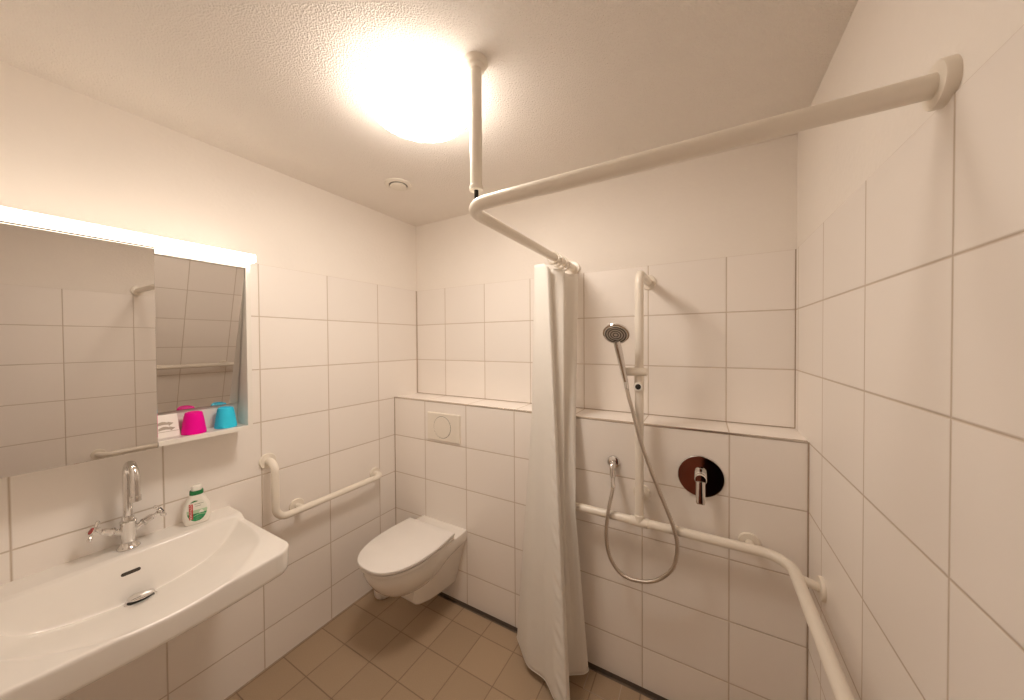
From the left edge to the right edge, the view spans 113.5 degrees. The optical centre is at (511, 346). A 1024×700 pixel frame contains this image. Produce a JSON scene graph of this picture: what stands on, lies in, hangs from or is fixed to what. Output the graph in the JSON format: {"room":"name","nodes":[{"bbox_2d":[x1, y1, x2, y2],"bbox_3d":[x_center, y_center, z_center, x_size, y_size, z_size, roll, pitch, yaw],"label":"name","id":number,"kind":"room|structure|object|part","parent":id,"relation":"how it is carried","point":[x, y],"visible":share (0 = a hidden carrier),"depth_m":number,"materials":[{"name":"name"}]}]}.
{"room":"accessible bathroom","nodes":[
{"label":"accessible bathroom","id":0,"kind":"room"},
{"bbox_2d":[0,61,416,699],"bbox_3d":[-1.235,0.416,1.663,0.150,2.558,2.230,0,1,30],"label":"wall","id":1,"kind":"structure","parent":0,"point":[333,279],"depth_m":1.56,"materials":[{"name":"white tile"}]},
{"bbox_2d":[0,206,255,478],"bbox_3d":[-1.347,-0.015,1.167,0.146,0.754,0.741,0,1,30],"label":"upper cabinet","id":2,"kind":"object","parent":1,"relation":"attached to","point":[105,331],"visible":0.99,"depth_m":1.10,"materials":[{"name":"silver glass"}]},
{"bbox_3d":[-1.374,0.009,1.019,0.004,0.712,0.414,0,1,30],"label":"mirror pane","id":3,"kind":"part","parent":2,"relation":"part of","materials":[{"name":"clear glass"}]},
{"bbox_2d":[0,206,255,263],"bbox_3d":[-1.323,-0.374,1.147,0.086,0.032,0.739,0,1,30],"label":"diffuser","id":4,"kind":"object","parent":2,"relation":"attached to","point":[12,217],"depth_m":1.10,"materials":[{"name":"white plastic"}]},
{"bbox_2d":[158,413,179,438],"bbox_3d":[-1.306,0.299,1.270,0.035,0.082,0.065,0,1,30],"label":"card","id":5,"kind":"object","parent":2,"relation":"on","point":[168,425],"visible":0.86,"depth_m":1.27,"materials":[{"name":"white paper"}]},
{"bbox_2d":[181,411,206,434],"bbox_3d":[-1.254,0.297,1.323,0.074,0.084,0.074,0,1,30],"label":"tumbler","id":6,"kind":"object","parent":2,"relation":"on","point":[193,423],"visible":1,"depth_m":1.30,"materials":[{"name":"pink plastic"}]},
{"bbox_3d":[-1.396,0.003,1.198,0.030,0.708,0.702,0,1,30],"label":"panel","id":7,"kind":"part","parent":2,"relation":"part of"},
{"bbox_2d":[154,254,243,412],"bbox_3d":[-1.244,-0.043,1.336,0.085,0.580,0.276,0,1,30],"label":"mirror","id":8,"kind":"object","parent":2,"relation":"attached to","point":[199,301],"depth_m":1.33,"materials":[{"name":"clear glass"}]},
{"bbox_2d":[214,406,236,428],"bbox_3d":[-1.208,0.295,1.416,0.074,0.084,0.074,0,1,30],"label":"tumbler","id":9,"kind":"object","parent":2,"relation":"on","point":[225,418],"visible":1,"depth_m":1.39,"materials":[{"name":"blue plastic"}]},
{"bbox_3d":[-1.184,-0.004,1.474,0.124,0.683,0.017,0,1,30],"label":"panel","id":10,"kind":"part","parent":2,"relation":"part of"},
{"bbox_2d":[0,506,288,699],"bbox_3d":[-1.170,0.779,1.071,0.550,0.142,0.647,0,1,30],"label":"washbasin","id":11,"kind":"object","parent":1,"relation":"attached to","point":[66,627],"visible":0.98,"depth_m":1.02,"materials":[{"name":"white ceramic"}]},
{"bbox_2d":[85,460,166,551],"bbox_3d":[-1.321,0.550,1.165,0.134,0.314,0.193,0,1,30],"label":"tap","id":12,"kind":"object","parent":11,"relation":"on","point":[131,488],"visible":1,"depth_m":1.17,"materials":[{"name":"silver metal"}]},
{"bbox_3d":[-1.386,0.612,1.115,0.060,0.055,0.039,0,1,30],"label":"cross handle","id":13,"kind":"part","parent":12,"relation":"part of","materials":[{"name":"silver metal"}]},
{"bbox_3d":[-1.370,0.636,1.151,0.028,0.045,0.060,0,1,30],"label":"valve arm","id":14,"kind":"part","parent":12,"relation":"part of","materials":[{"name":"silver metal"}]},
{"bbox_3d":[-1.315,0.500,1.159,0.118,0.214,0.028,0,1,30],"label":"spout","id":15,"kind":"part","parent":12,"relation":"part of","materials":[{"name":"silver metal"}]},
{"bbox_3d":[-1.334,0.635,1.215,0.028,0.045,0.060,0,1,30],"label":"valve arm","id":16,"kind":"part","parent":12,"relation":"part of","materials":[{"name":"silver metal"}]},
{"bbox_3d":[-1.312,0.609,1.247,0.038,0.056,0.059,-1,1,-40],"label":"cross handle","id":17,"kind":"part","parent":12,"relation":"part of","materials":[{"name":"silver metal"}]},
{"bbox_2d":[182,483,210,525],"bbox_3d":[-1.265,0.627,1.346,0.040,0.153,0.085,0,1,44],"label":"soap bottle","id":18,"kind":"object","parent":11,"relation":"on","point":[197,508],"visible":1,"depth_m":1.33,"materials":[{"name":"white plastic"}]},
{"bbox_3d":[-1.252,0.653,1.334,0.004,0.014,0.060,0,1,44],"label":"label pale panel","id":19,"kind":"part","parent":18,"relation":"part of","materials":[{"name":"white paper"}]},
{"bbox_3d":[-1.251,0.675,1.334,0.003,0.030,0.058,0,1,44],"label":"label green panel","id":20,"kind":"part","parent":18,"relation":"part of","materials":[{"name":"green paper"}]},
{"bbox_2d":[224,589,372,699],"bbox_3d":[-1.213,1.545,1.548,0.004,0.004,1.718,0,1,30],"label":"trim","id":21,"kind":"structure","parent":1,"relation":"attached to","point":[371,589],"depth_m":1.72,"materials":[{"name":"grey plastic"}]},
{"bbox_2d":[259,453,381,518],"bbox_3d":[-0.988,0.678,1.855,0.088,0.343,0.675,0,1,30],"label":"grab rail","id":22,"kind":"object","parent":1,"relation":"attached to","point":[268,460],"visible":1,"depth_m":1.64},
{"bbox_2d":[0,0,857,226],"bbox_3d":[-0.243,-0.922,1.073,2.454,0.120,2.230,0,1,30],"label":"ceiling","id":23,"kind":"structure","parent":0,"point":[277,85],"depth_m":1.04,"materials":[{"name":"white paint"}]},
{"bbox_2d":[384,178,411,190],"bbox_3d":[-0.607,-0.861,1.793,0.140,0.016,0.140,0,1,30],"label":"ceiling vent","id":24,"kind":"object","parent":23,"relation":"in","point":[398,184],"visible":1,"depth_m":1.77,"materials":[{"name":"beige plastic"}]},
{"bbox_2d":[366,56,468,142],"bbox_3d":[-0.318,-0.825,1.155,0.338,0.074,0.338,0,1,30],"label":"ceiling lamp","id":25,"kind":"object","parent":23,"relation":"attached to","point":[418,99],"visible":1,"depth_m":1.08,"materials":[{"name":"white glass"}]},
{"bbox_2d":[463,51,962,273],"bbox_3d":[0.490,-0.629,1.186,0.995,0.478,1.022,0,1,30],"label":"rail","id":26,"kind":"object","parent":23,"relation":"hanging from","point":[934,90],"visible":0.98,"depth_m":0.69,"materials":[{"name":"white metal"}]},
{"bbox_3d":[-0.108,-0.455,1.021,0.013,0.046,0.014,0,1,23],"label":"threaded rod","id":27,"kind":"part","parent":26,"relation":"part of","materials":[{"name":"black metal"}]},
{"bbox_2d":[517,263,588,699],"bbox_3d":[0.243,0.547,1.595,0.355,1.892,0.418,-1,1,-24],"label":"shower curtain","id":28,"kind":"object","parent":26,"relation":"hanging from","point":[551,636],"visible":1,"depth_m":1.56,"materials":[{"name":"beige fabric"}]},
{"bbox_2d":[546,251,559,264],"bbox_3d":[0.196,-0.425,1.601,0.066,0.066,0.009,0,1,4],"label":"curtain ring","id":29,"kind":"object","parent":26,"relation":"hanging from","point":[555,252],"visible":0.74,"depth_m":1.60,"materials":[{"name":"beige plastic"}]},
{"bbox_2d":[552,254,562,266],"bbox_3d":[0.224,-0.426,1.651,0.009,0.066,0.066,-1,1,-43],"label":"curtain ring","id":30,"kind":"object","parent":26,"relation":"hanging from","point":[559,254],"visible":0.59,"depth_m":1.63,"materials":[{"name":"beige plastic"}]},
{"bbox_2d":[555,256,567,268],"bbox_3d":[0.251,-0.426,1.698,0.066,0.066,0.009,0,1,13],"label":"curtain ring","id":31,"kind":"object","parent":26,"relation":"hanging from","point":[565,258],"visible":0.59,"depth_m":1.69,"materials":[{"name":"beige plastic"}]},
{"bbox_2d":[226,589,651,699],"bbox_3d":[-0.324,1.624,0.939,2.454,0.150,1.838,0,1,30],"label":"floor","id":32,"kind":"structure","parent":0,"point":[389,648],"depth_m":1.63,"materials":[{"name":"brown tile"}]},
{"bbox_2d":[374,590,387,599],"bbox_3d":[-0.798,1.409,2.082,0.112,0.255,0.112,0,1,30],"label":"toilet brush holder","id":33,"kind":"object","parent":32,"relation":"on","point":[377,595],"visible":0.12,"depth_m":2.03,"materials":[{"name":"white plastic"}]},
{"bbox_2d":[438,592,667,699],"bbox_3d":[0.120,1.554,1.718,2.154,0.043,0.162,0,1,30],"label":"floor drain","id":34,"kind":"object","parent":32,"relation":"in","point":[616,678],"visible":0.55,"depth_m":1.61,"materials":[{"name":"metal"}]},
{"bbox_2d":[395,393,808,699],"bbox_3d":[0.196,0.934,1.848,2.194,1.189,0.217,0,1,30],"label":"wall","id":35,"kind":"structure","parent":0,"point":[725,624],"depth_m":1.48,"materials":[{"name":"white tile"}]},
{"bbox_2d":[394,397,395,516],"bbox_3d":[-0.793,0.936,2.284,0.004,1.195,0.004,0,1,30],"label":"trim","id":36,"kind":"structure","parent":35,"relation":"attached to","point":[394,397],"depth_m":2.28,"materials":[{"name":"grey plastic"}]},
{"bbox_2d":[357,515,466,604],"bbox_3d":[-0.552,1.242,1.832,0.372,0.392,0.560,0,1,30],"label":"toilet","id":37,"kind":"object","parent":35,"relation":"attached to","point":[413,560],"visible":1,"depth_m":1.77,"materials":[{"name":"white ceramic"}]},
{"bbox_3d":[-0.582,1.055,1.778,0.372,0.016,0.442,0,1,30],"label":"lid","id":38,"kind":"part","parent":37,"relation":"part of","materials":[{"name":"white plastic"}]},
{"bbox_2d":[428,412,460,443],"bbox_3d":[-0.420,0.493,2.058,0.256,0.170,0.016,0,1,30],"label":"flush plate","id":39,"kind":"object","parent":35,"relation":"attached to","point":[441,426],"visible":1,"depth_m":2.04,"materials":[{"name":"beige plastic"}]},
{"bbox_2d":[395,397,807,442],"bbox_3d":[0.139,0.342,1.747,2.146,0.008,0.008,0,1,30],"label":"trim","id":40,"kind":"structure","parent":35,"relation":"attached to","point":[647,424],"depth_m":1.46,"materials":[{"name":"tile"}]},
{"bbox_2d":[418,392,792,427],"bbox_3d":[0.242,0.336,1.928,2.146,0.003,0.003,0,1,30],"label":"trim","id":41,"kind":"structure","parent":35,"relation":"on","point":[418,392],"depth_m":1.65,"materials":[{"name":"grey plastic"}]},
{"bbox_2d":[607,455,619,477],"bbox_3d":[0.457,0.545,1.530,0.058,0.082,0.064,0,1,30],"label":"outlet","id":42,"kind":"object","parent":35,"relation":"attached to","point":[613,461],"visible":1,"depth_m":1.53,"materials":[{"name":"silver metal"}]},
{"bbox_2d":[678,455,724,504],"bbox_3d":[0.761,0.536,1.354,0.171,0.176,0.068,0,1,30],"label":"shower mixer","id":43,"kind":"object","parent":35,"relation":"attached to","point":[702,477],"visible":1,"depth_m":1.36,"materials":[{"name":"silver metal"}]},
{"bbox_3d":[0.752,0.580,1.338,0.033,0.088,0.028,0,1,30],"label":"lever","id":44,"kind":"part","parent":43,"relation":"part of","materials":[{"name":"silver metal"}]},
{"bbox_2d":[806,442,809,699],"bbox_3d":[1.074,0.940,1.219,0.004,1.192,0.004,0,1,30],"label":"trim","id":45,"kind":"structure","parent":35,"relation":"attached to","point":[808,442],"depth_m":1.22,"materials":[{"name":"grey plastic"}]},
{"bbox_2d":[416,134,797,428],"bbox_3d":[0.281,0.401,1.995,2.354,2.558,0.150,0,1,30],"label":"wall","id":46,"kind":"structure","parent":0,"point":[716,234],"depth_m":1.66,"materials":[{"name":"white tile"}]},
{"bbox_2d":[416,291,417,392],"bbox_3d":[-0.694,-0.036,2.455,0.004,0.742,0.004,0,1,30],"label":"trim","id":47,"kind":"structure","parent":46,"relation":"attached to","point":[416,291],"depth_m":2.46,"materials":[{"name":"grey plastic"}]},
{"bbox_2d":[794,249,796,427],"bbox_3d":[1.174,-0.033,1.390,0.004,0.742,0.004,0,1,30],"label":"trim","id":48,"kind":"structure","parent":46,"relation":"attached to","point":[795,249],"depth_m":1.39,"materials":[{"name":"grey plastic"}]},
{"bbox_2d":[795,0,1023,699],"bbox_3d":[0.766,0.419,0.521,0.150,2.558,2.230,0,1,30],"label":"wall","id":49,"kind":"structure","parent":0,"point":[910,251],"depth_m":0.61,"materials":[{"name":"white tile"}]},
{"bbox_2d":[575,270,854,699],"bbox_3d":[0.687,0.230,1.078,0.622,1.156,1.399,-1,1,-14],"label":"grab rail","id":50,"kind":"object","parent":49,"relation":"attached to","point":[747,542],"visible":0.84,"depth_m":1.32,"materials":[{"name":"white plastic"}]},
{"bbox_2d":[603,323,629,381],"bbox_3d":[0.442,0.027,1.380,0.127,0.246,0.093,-1,1,-16],"label":"shower","id":51,"kind":"object","parent":50,"relation":"attached to","point":[616,333],"visible":1,"depth_m":1.38,"materials":[{"name":"silver metal"}]},
{"bbox_3d":[0.456,0.060,1.405,0.095,0.180,0.029,-1,1,-45],"label":"handle","id":52,"kind":"part","parent":51,"relation":"part of","materials":[{"name":"silver metal"}]},
{"bbox_2d":[604,381,679,583],"bbox_3d":[0.545,0.571,1.420,0.298,0.872,0.067,0,1,34],"label":"shower hose","id":53,"kind":"object","parent":51,"relation":"hanging from","point":[671,569],"visible":1,"depth_m":1.40,"materials":[{"name":"metal"}]},
{"bbox_3d":[0.532,0.169,1.415,0.037,0.038,0.016,0,1,21],"label":"clamp knob","id":54,"kind":"part","parent":50,"relation":"part of","materials":[{"name":"black plastic"}]},
{"bbox_3d":[0.904,0.755,1.275,0.028,0.034,0.065,0,1,30],"label":"bracket arm","id":55,"kind":"part","parent":50,"relation":"part of"},
{"bbox_3d":[0.960,0.762,1.084,0.069,0.043,0.028,0,1,30],"label":"bracket arm","id":56,"kind":"part","parent":50,"relation":"part of"}
]}

